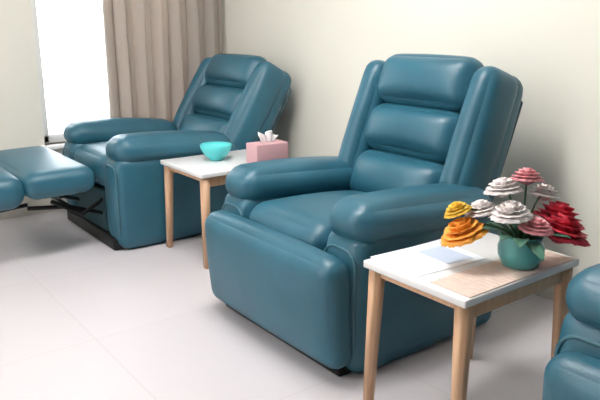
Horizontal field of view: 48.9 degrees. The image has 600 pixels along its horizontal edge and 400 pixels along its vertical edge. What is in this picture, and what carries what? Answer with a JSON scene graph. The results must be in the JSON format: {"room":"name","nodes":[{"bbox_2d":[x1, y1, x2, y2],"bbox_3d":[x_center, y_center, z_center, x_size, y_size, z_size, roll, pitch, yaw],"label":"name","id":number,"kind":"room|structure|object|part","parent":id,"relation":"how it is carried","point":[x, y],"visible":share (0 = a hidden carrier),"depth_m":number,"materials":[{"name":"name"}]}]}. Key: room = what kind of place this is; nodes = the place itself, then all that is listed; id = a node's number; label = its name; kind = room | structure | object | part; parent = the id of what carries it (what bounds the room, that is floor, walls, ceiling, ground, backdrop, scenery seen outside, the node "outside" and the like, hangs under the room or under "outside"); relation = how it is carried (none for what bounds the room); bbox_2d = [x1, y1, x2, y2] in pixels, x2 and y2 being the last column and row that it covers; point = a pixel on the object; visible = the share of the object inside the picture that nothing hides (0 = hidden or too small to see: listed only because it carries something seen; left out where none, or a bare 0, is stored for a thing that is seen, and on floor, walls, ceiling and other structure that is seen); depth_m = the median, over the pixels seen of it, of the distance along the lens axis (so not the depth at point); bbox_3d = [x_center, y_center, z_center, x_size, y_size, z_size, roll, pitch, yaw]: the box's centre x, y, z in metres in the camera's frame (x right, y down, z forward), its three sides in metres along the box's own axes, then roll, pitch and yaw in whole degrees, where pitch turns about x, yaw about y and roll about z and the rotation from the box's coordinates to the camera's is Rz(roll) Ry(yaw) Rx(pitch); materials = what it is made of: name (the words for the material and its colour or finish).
{"room":"nursing home lounge","nodes":[
{"label":"nursing home lounge","id":0,"kind":"room"},
{"bbox_2d":[0,0,64,202],"bbox_3d":[-2.850,-1.060,3.353,5.500,2.750,0.200,-11,18,-36],"label":"wall","id":1,"kind":"structure","parent":0,"point":[21,124],"depth_m":4.15,"materials":[{"name":"beige paint"}]},
{"bbox_2d":[0,198,66,219],"bbox_3d":[-2.791,0.249,3.603,5.486,0.090,0.014,-11,18,-36],"label":"baseboard","id":2,"kind":"structure","parent":1,"relation":"attached to","point":[20,212],"depth_m":4.34,"materials":[{"name":"beige paint"}]},
{"bbox_2d":[30,0,109,149],"bbox_3d":[-1.285,-1.330,4.443,1.110,1.880,0.160,-11,18,-36],"label":"window","id":3,"kind":"structure","parent":1,"relation":"in","point":[69,36],"depth_m":4.42,"materials":[{"name":"white glass"}]},
{"bbox_3d":[-1.267,-0.429,4.654,1.110,0.030,0.100,-11,18,-36],"label":"sill","id":4,"kind":"part","parent":3,"relation":"part of","materials":[{"name":"white"}]},
{"bbox_3d":[-1.194,-2.418,4.099,1.527,0.026,0.100,-11,18,-36],"label":"curtain rod","id":5,"kind":"object","parent":1,"relation":"attached to","visible":0},
{"bbox_2d":[102,0,222,121],"bbox_3d":[-0.931,-1.250,4.563,0.930,2.465,0.083,-11,18,-36],"label":"curtain","id":6,"kind":"object","parent":5,"relation":"hanging from","point":[155,49],"visible":0.46,"depth_m":4.58,"materials":[{"name":"beige fabric"}]},
{"bbox_2d":[0,210,569,399],"bbox_3d":[0.962,1.618,-1.144,6.100,0.150,13.020,-11,18,-36],"label":"floor","id":7,"kind":"structure","parent":0,"point":[81,318],"depth_m":2.60,"materials":[{"name":"tile"}]},
{"bbox_2d":[0,54,291,250],"bbox_3d":[-1.029,-0.337,3.989,1.945,1.028,0.939,-11,18,-36],"label":"recliner","id":8,"kind":"object","parent":7,"relation":"on","point":[109,172],"visible":0.83,"depth_m":3.77,"materials":[{"name":"teal leather"}]},
{"bbox_3d":[-1.146,-0.182,4.392,0.816,0.520,0.224,-11,18,-36],"label":"arm","id":9,"kind":"part","parent":8,"relation":"part of","materials":[{"name":"teal leather"}]},
{"bbox_3d":[-1.003,-0.231,4.037,0.660,0.263,0.496,-11,18,-36],"label":"seat","id":10,"kind":"part","parent":8,"relation":"part of","materials":[{"name":"teal leather"}]},
{"bbox_3d":[-0.723,-0.040,3.853,0.816,0.520,0.224,-11,18,-36],"label":"arm","id":11,"kind":"part","parent":8,"relation":"part of","materials":[{"name":"teal leather"}]},
{"bbox_2d":[178,114,228,133],"bbox_3d":[-0.598,-0.423,4.304,0.258,0.239,0.580,-11,18,-36],"label":"pillow","id":12,"kind":"object","parent":8,"relation":"on","point":[202,122],"depth_m":4.21,"materials":[{"name":"teal leather"}]},
{"bbox_2d":[192,85,243,119],"bbox_3d":[-0.503,-0.632,4.324,0.239,0.222,0.580,-11,18,-36],"label":"pillow","id":13,"kind":"object","parent":8,"relation":"on","point":[215,102],"depth_m":4.22,"materials":[{"name":"teal leather"}]},
{"bbox_2d":[205,54,266,88],"bbox_3d":[-0.418,-0.840,4.336,0.237,0.230,0.580,-11,18,-36],"label":"pillow","id":14,"kind":"object","parent":8,"relation":"on","point":[228,71],"depth_m":4.22,"materials":[{"name":"teal leather"}]},
{"bbox_3d":[-0.459,-0.523,4.387,0.478,0.692,0.830,-11,18,-36],"label":"backrest","id":15,"kind":"part","parent":8,"relation":"part of","materials":[{"name":"teal leather"}]},
{"bbox_2d":[160,149,247,268],"bbox_3d":[-0.405,0.028,3.640,0.550,0.500,0.460,-11,18,-36],"label":"side table","id":16,"kind":"object","parent":7,"relation":"on","point":[209,173],"visible":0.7,"depth_m":3.47,"materials":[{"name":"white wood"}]},
{"bbox_3d":[-0.721,0.036,3.658,0.048,0.476,0.048,-11,18,-36],"label":"leg","id":17,"kind":"part","parent":16,"relation":"part of","materials":[{"name":"brown wood"}]},
{"bbox_3d":[-0.596,-0.141,3.446,0.018,0.026,0.356,-11,18,-36],"label":"rail","id":18,"kind":"part","parent":16,"relation":"part of","materials":[{"name":"brown wood"}]},
{"bbox_3d":[-0.476,0.118,3.345,0.048,0.476,0.048,-11,18,-36],"label":"leg","id":19,"kind":"part","parent":16,"relation":"part of","materials":[{"name":"brown wood"}]},
{"bbox_2d":[200,142,231,160],"bbox_3d":[-0.456,-0.260,3.583,0.172,0.087,0.172,-11,18,-36],"label":"bowl","id":20,"kind":"object","parent":16,"relation":"on","point":[215,151],"visible":1,"depth_m":3.54,"materials":[{"name":"teal ceramic"}]},
{"bbox_2d":[246,130,287,162],"bbox_3d":[-0.175,-0.288,3.526,0.200,0.170,0.110,-10,18,-34],"label":"tissue box","id":21,"kind":"object","parent":16,"relation":"on","point":[269,147],"visible":0.91,"depth_m":3.49,"materials":[{"name":"pink cardboard"}]},
{"bbox_2d":[205,54,522,376],"bbox_3d":[0.270,-0.045,2.761,1.150,1.087,0.939,-11,18,-36],"label":"recliner","id":22,"kind":"object","parent":7,"relation":"on","point":[288,245],"visible":0.94,"depth_m":2.56,"materials":[{"name":"teal leather"}]},
{"bbox_3d":[0.019,0.164,3.074,0.816,0.520,0.224,-11,18,-36],"label":"arm","id":23,"kind":"part","parent":22,"relation":"part of","materials":[{"name":"teal leather"}]},
{"bbox_3d":[0.162,0.114,2.719,0.660,0.263,0.496,-11,18,-36],"label":"seat","id":24,"kind":"part","parent":22,"relation":"part of","materials":[{"name":"teal leather"}]},
{"bbox_2d":[350,149,443,191],"bbox_3d":[0.438,-0.074,2.886,0.260,0.247,0.525,-11,18,-36],"label":"pillow","id":25,"kind":"object","parent":22,"relation":"on","point":[371,170],"depth_m":2.81,"materials":[{"name":"teal leather"}]},
{"bbox_2d":[365,103,459,163],"bbox_3d":[0.504,-0.294,2.879,0.241,0.228,0.525,-11,18,-36],"label":"pillow","id":26,"kind":"object","parent":22,"relation":"on","point":[407,133],"depth_m":2.78,"materials":[{"name":"teal leather"}]},
{"bbox_3d":[0.442,0.305,2.534,0.816,0.520,0.224,-11,18,-36],"label":"arm","id":27,"kind":"part","parent":22,"relation":"part of","materials":[{"name":"teal leather"}]},
{"bbox_2d":[378,54,483,112],"bbox_3d":[0.561,-0.512,2.867,0.235,0.238,0.525,-11,18,-36],"label":"pillow","id":28,"kind":"object","parent":22,"relation":"on","point":[414,83],"depth_m":2.77,"materials":[{"name":"teal leather"}]},
{"bbox_3d":[0.564,-0.200,2.951,0.379,0.740,0.775,-11,18,-36],"label":"backrest","id":29,"kind":"part","parent":22,"relation":"part of","materials":[{"name":"teal leather"}]},
{"bbox_2d":[363,232,578,399],"bbox_3d":[0.535,0.426,2.120,0.550,0.500,0.400,-11,18,-36],"label":"side table","id":30,"kind":"object","parent":7,"relation":"on","point":[466,309],"visible":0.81,"depth_m":1.97,"materials":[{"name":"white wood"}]},
{"bbox_3d":[0.237,0.441,2.115,0.048,0.476,0.048,-11,18,-36],"label":"leg","id":31,"kind":"part","parent":30,"relation":"part of","materials":[{"name":"brown wood"}]},
{"bbox_3d":[0.344,0.257,1.926,0.018,0.026,0.296,-11,18,-36],"label":"rail","id":32,"kind":"part","parent":30,"relation":"part of","materials":[{"name":"brown wood"}]},
{"bbox_2d":[371,241,486,277],"bbox_3d":[0.401,0.180,2.067,0.296,0.002,0.210,-9,17,-32],"label":"leaflet","id":33,"kind":"object","parent":30,"relation":"on","point":[428,258],"visible":1,"depth_m":2.06,"materials":[{"name":"white paper"}]},
{"bbox_2d":[417,246,472,263],"bbox_3d":[0.459,0.173,2.092,0.105,0.001,0.140,-9,17,-32],"label":"picture","id":34,"kind":"object","parent":33,"relation":"on","point":[440,254],"depth_m":2.08,"materials":[{"name":"blue paper"}]},
{"bbox_3d":[0.446,0.510,1.848,0.048,0.476,0.048,-11,18,-36],"label":"leg","id":35,"kind":"part","parent":30,"relation":"part of","materials":[{"name":"brown wood"}]},
{"bbox_3d":[0.625,0.366,2.399,0.048,0.476,0.048,-11,18,-36],"label":"leg","id":36,"kind":"part","parent":30,"relation":"part of","materials":[{"name":"brown wood"}]},
{"bbox_2d":[431,250,573,297],"bbox_3d":[0.611,0.208,1.960,0.500,0.004,0.140,-11,18,-36],"label":"placemat","id":37,"kind":"object","parent":30,"relation":"on","point":[478,280],"visible":0.74,"depth_m":1.91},
{"bbox_2d":[440,167,589,269],"bbox_3d":[0.649,0.063,1.938,0.445,0.289,0.266,-3,15,-11],"label":"flower arrangement","id":38,"kind":"object","parent":37,"relation":"on","point":[520,247],"visible":1,"depth_m":1.94,"materials":[{"name":"multicoloured plant"}]},
{"bbox_3d":[0.475,0.030,1.982,0.087,0.052,0.086,-11,18,-36],"label":"flower","id":39,"kind":"part","parent":38,"relation":"part of","materials":[{"name":"yellow plant"}]},
{"bbox_3d":[0.490,0.093,1.968,0.146,0.085,0.149,-11,18,-36],"label":"flower","id":40,"kind":"part","parent":38,"relation":"part of","materials":[{"name":"orange fabric"}]},
{"bbox_3d":[0.549,0.025,1.991,0.106,0.055,0.105,-11,18,-36],"label":"flower","id":41,"kind":"part","parent":38,"relation":"part of","materials":[{"name":"white plant"}]},
{"bbox_3d":[0.561,0.073,1.980,0.127,0.095,0.132,-11,18,-36],"label":"stem","id":42,"kind":"part","parent":38,"relation":"part of","materials":[{"name":"green plant"}]},
{"bbox_3d":[0.568,0.097,1.969,0.165,0.055,0.006,0,15,0],"label":"stem","id":43,"kind":"part","parent":38,"relation":"part of","materials":[{"name":"green"}]},
{"bbox_3d":[0.609,-0.037,1.975,0.119,0.061,0.118,-11,18,-36],"label":"flower","id":44,"kind":"part","parent":38,"relation":"part of","materials":[{"name":"white plant"}]},
{"bbox_3d":[0.619,0.035,1.932,0.131,0.067,0.131,-11,18,-36],"label":"flower","id":45,"kind":"part","parent":38,"relation":"part of","materials":[{"name":"white plant"}]},
{"bbox_3d":[0.663,0.150,1.983,0.136,0.098,0.136,-11,18,-36],"label":"pot","id":46,"kind":"part","parent":38,"relation":"part of","materials":[{"name":"green ceramic"}]},
{"bbox_3d":[0.674,0.032,1.985,0.006,0.170,0.062,5,15,18],"label":"stem","id":47,"kind":"part","parent":38,"relation":"part of","materials":[{"name":"green plant"}]},
{"bbox_3d":[0.683,-0.071,1.986,0.107,0.055,0.107,-11,18,-36],"label":"flower","id":48,"kind":"part","parent":38,"relation":"part of","materials":[{"name":"pink plant"}]},
{"bbox_3d":[0.688,0.076,1.923,0.105,0.053,0.104,-11,18,-36],"label":"flower","id":49,"kind":"part","parent":38,"relation":"part of","materials":[{"name":"pink fabric"}]},
{"bbox_3d":[0.709,0.051,2.002,0.112,0.126,0.005,-13,20,-42],"label":"stem","id":50,"kind":"part","parent":38,"relation":"part of","materials":[{"name":"green plant"}]},
{"bbox_3d":[0.747,-0.023,2.019,0.104,0.055,0.108,-11,18,-36],"label":"flower","id":51,"kind":"part","parent":38,"relation":"part of","materials":[{"name":"white plant"}]},
{"bbox_3d":[0.783,0.044,2.006,0.156,0.083,0.162,-11,18,-36],"label":"flower","id":52,"kind":"part","parent":38,"relation":"part of","materials":[{"name":"red plant"}]},
{"bbox_3d":[0.773,0.084,1.966,0.183,0.096,0.184,-11,18,-36],"label":"flower","id":53,"kind":"part","parent":38,"relation":"part of","materials":[{"name":"red fabric"}]},
{"bbox_3d":[0.834,0.436,2.132,0.048,0.476,0.048,-11,18,-36],"label":"leg","id":54,"kind":"part","parent":30,"relation":"part of","materials":[{"name":"brown wood"}]},
{"bbox_2d":[542,263,599,399],"bbox_3d":[1.253,0.274,1.546,1.150,1.087,0.939,-11,18,-36],"label":"recliner","id":55,"kind":"object","parent":7,"relation":"on","point":[573,373],"visible":1,"depth_m":1.57,"materials":[{"name":"teal leather"}]},
{"bbox_3d":[1.002,0.482,1.859,0.816,0.520,0.224,-11,18,-36],"label":"arm","id":56,"kind":"part","parent":55,"relation":"part of","materials":[{"name":"teal leather"}]},
{"bbox_2d":[222,0,599,277],"bbox_3d":[3.233,-0.221,0.153,0.200,2.750,12.820,-11,18,-36],"label":"wall","id":57,"kind":"structure","parent":0,"point":[325,47],"depth_m":3.12,"materials":[{"name":"beige paint"}]},
{"bbox_2d":[535,286,553,300],"bbox_3d":[3.148,1.082,0.428,0.014,0.090,12.420,-11,18,-36],"label":"baseboard","id":58,"kind":"structure","parent":57,"relation":"attached to","point":[548,293],"depth_m":3.00,"materials":[{"name":"beige paint"}]}
]}

